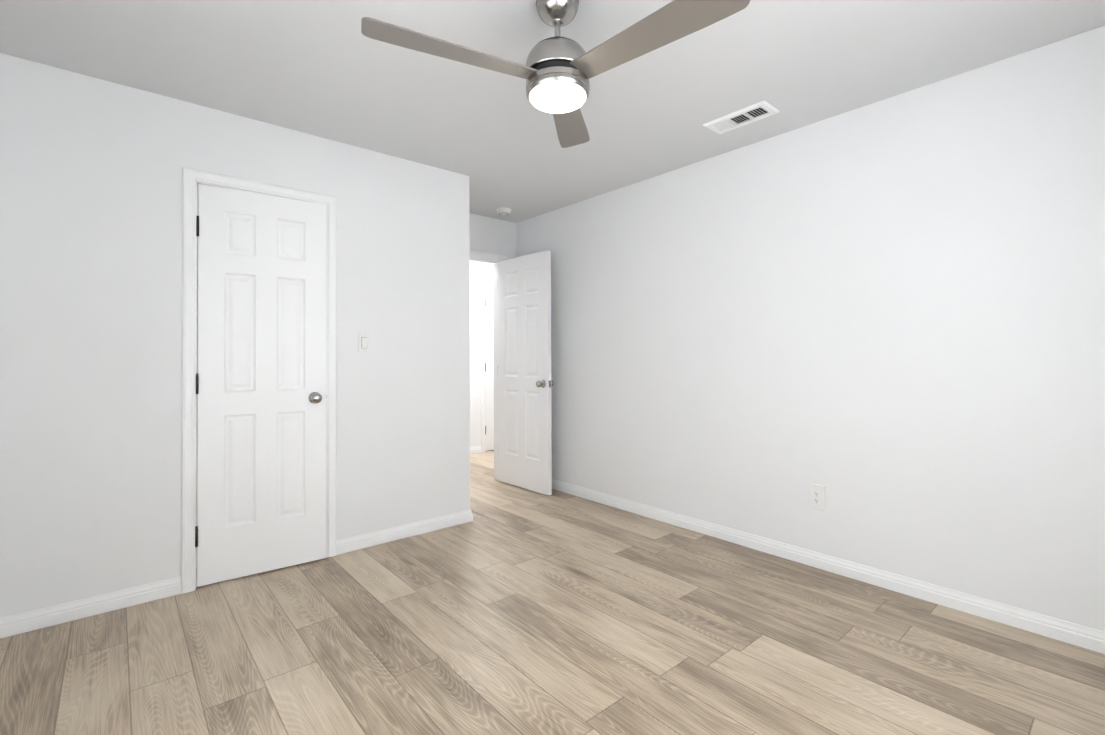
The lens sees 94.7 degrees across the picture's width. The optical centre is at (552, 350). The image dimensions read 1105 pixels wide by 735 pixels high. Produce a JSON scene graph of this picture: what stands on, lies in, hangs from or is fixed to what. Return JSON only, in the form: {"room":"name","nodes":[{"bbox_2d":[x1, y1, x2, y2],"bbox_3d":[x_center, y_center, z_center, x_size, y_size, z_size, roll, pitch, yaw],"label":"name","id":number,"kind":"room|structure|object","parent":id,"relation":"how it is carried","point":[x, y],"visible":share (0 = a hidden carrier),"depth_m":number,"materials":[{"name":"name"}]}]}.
{"room":"empty bedroom","nodes":[
{"label":"empty bedroom","id":0,"kind":"room"},
{"bbox_2d":[0,53,469,617],"bbox_3d":[-1.581,-0.023,2.822,2.525,2.440,0.120,0,-1,-41],"label":"wall","id":1,"kind":"structure","parent":0,"point":[90,335],"depth_m":2.43,"materials":[{"name":"paint"}]},
{"bbox_2d":[0,576,180,638],"bbox_3d":[-2.103,1.151,2.268,0.723,0.081,0.015,0,-1,-41],"label":"baseboard","id":2,"kind":"structure","parent":1,"relation":"attached to","point":[11,625],"depth_m":2.28,"materials":[{"name":"white paint"}]},
{"bbox_2d":[181,167,336,593],"bbox_3d":[-1.596,0.165,2.807,0.655,2.064,0.120,0,-1,-41],"label":"door frame","id":3,"kind":"structure","parent":1,"relation":"attached to","point":[196,357],"depth_m":2.57,"materials":[{"name":"white paint"}]},
{"bbox_2d":[195,184,326,586],"bbox_3d":[-1.554,0.171,2.759,0.625,2.030,0.168,0,-1,-37],"label":"closet door","id":4,"kind":"structure","parent":1,"relation":"in","point":[261,384],"depth_m":2.73,"materials":[{"name":"white paint"}]},
{"bbox_2d":[358,333,369,351],"bbox_3d":[-1.148,-0.049,3.107,0.070,0.115,0.012,0,-1,-41],"label":"light switch","id":5,"kind":"object","parent":1,"relation":"attached to","point":[363,342],"visible":1,"depth_m":3.10,"materials":[{"name":"white plastic"}]},
{"bbox_2d":[337,509,472,554],"bbox_3d":[-0.916,1.157,3.289,0.928,0.081,0.015,0,-1,-41],"label":"baseboard","id":6,"kind":"structure","parent":1,"relation":"attached to","point":[354,543],"depth_m":3.23,"materials":[{"name":"white paint"}]},
{"bbox_2d":[470,261,492,446],"bbox_3d":[-1.143,0.009,6.021,4.320,2.440,0.120,0,-1,-41],"label":"wall","id":7,"kind":"structure","parent":0,"point":[480,270],"depth_m":6.13,"materials":[{"name":"paint"}]},
{"bbox_2d":[470,446,481,453],"bbox_3d":[-1.797,1.183,5.353,2.468,0.081,0.015,0,-1,-41],"label":"baseboard","id":8,"kind":"structure","parent":7,"relation":"attached to","point":[475,449],"depth_m":6.08,"materials":[{"name":"white paint"}]},
{"bbox_2d":[480,279,493,451],"bbox_3d":[-0.548,0.178,6.439,0.836,2.107,0.018,0,-1,-41],"label":"door frame","id":9,"kind":"structure","parent":7,"relation":"attached to","point":[486,281],"depth_m":6.18,"materials":[{"name":"white paint"}]},
{"bbox_2d":[485,285,493,450],"bbox_3d":[-0.566,0.207,6.459,0.722,2.030,0.168,0,-1,-41],"label":"hall door","id":10,"kind":"structure","parent":7,"relation":"in","point":[489,367],"depth_m":6.26,"materials":[{"name":"white paint"}]},
{"bbox_2d":[469,213,516,259],"bbox_3d":[-0.273,-0.005,5.008,4.320,2.440,0.120,0,-1,-41],"label":"wall","id":11,"kind":"structure","parent":0,"point":[493,235],"depth_m":4.71,"materials":[{"name":"paint"}]},
{"bbox_2d":[470,250,506,479],"bbox_3d":[-0.784,0.159,4.567,0.826,2.107,0.156,0,-1,-41],"label":"door frame","id":12,"kind":"structure","parent":11,"relation":"attached to","point":[494,262],"depth_m":4.78,"materials":[{"name":"white paint"}]},
{"bbox_2d":[497,250,552,495],"bbox_3d":[-0.259,0.184,4.481,0.168,2.030,0.712,0,-1,-43],"label":"entry door","id":13,"kind":"structure","parent":11,"relation":"in","point":[525,383],"depth_m":4.43,"materials":[{"name":"white paint"}]},
{"bbox_2d":[0,450,1104,734],"bbox_3d":[0.156,1.246,3.336,5.840,0.100,5.860,0,-1,-41],"label":"floor","id":14,"kind":"structure","parent":0,"point":[512,610],"depth_m":2.00,"materials":[{"name":"brown wood"}]},
{"bbox_2d":[0,0,1104,222],"bbox_3d":[0.146,-1.294,3.363,5.840,0.100,5.860,0,-1,-41],"label":"ceiling","id":15,"kind":"structure","parent":0,"point":[327,69],"depth_m":2.25,"materials":[{"name":"paint"}]},
{"bbox_2d":[496,208,510,215],"bbox_3d":[-0.424,-1.209,4.440,0.132,0.043,0.132,0,-1,-41],"label":"smoke detector","id":16,"kind":"object","parent":15,"relation":"attached to","point":[503,211],"visible":1,"depth_m":4.40,"materials":[{"name":"white plastic"}]},
{"bbox_2d":[361,0,749,147],"bbox_3d":[0.037,-1.073,1.734,1.177,0.376,1.136,0,-1,-41],"label":"fan","id":17,"kind":"object","parent":15,"relation":"hanging from","point":[557,71],"visible":1,"depth_m":1.72,"materials":[{"name":"silver metal"}]},
{"bbox_2d":[703,100,779,133],"bbox_3d":[1.011,-1.247,2.740,0.170,0.014,0.350,0,-1,-41],"label":"ceiling vent","id":18,"kind":"object","parent":15,"relation":"in","point":[745,116],"visible":1,"depth_m":2.72,"materials":[{"name":"white metal"}]},
{"bbox_2d":[517,26,1104,631],"bbox_3d":[1.141,-0.029,3.241,0.120,2.440,4.405,0,-1,-41],"label":"wall","id":19,"kind":"structure","parent":0,"point":[883,320],"depth_m":2.56,"materials":[{"name":"paint"}]},
{"bbox_2d":[809,483,825,510],"bbox_3d":[1.446,0.800,2.782,0.010,0.136,0.086,0,-1,-41],"label":"duplex electrical outlet","id":20,"kind":"object","parent":19,"relation":"attached to","point":[817,496],"visible":1,"depth_m":2.78,"materials":[{"name":"white plastic"}]},
{"bbox_2d":[552,479,1104,653],"bbox_3d":[1.050,1.149,3.225,0.030,0.081,4.285,0,-1,-41],"label":"baseboard","id":21,"kind":"structure","parent":19,"relation":"attached to","point":[1092,639],"depth_m":2.54,"materials":[{"name":"white paint"}]}
]}

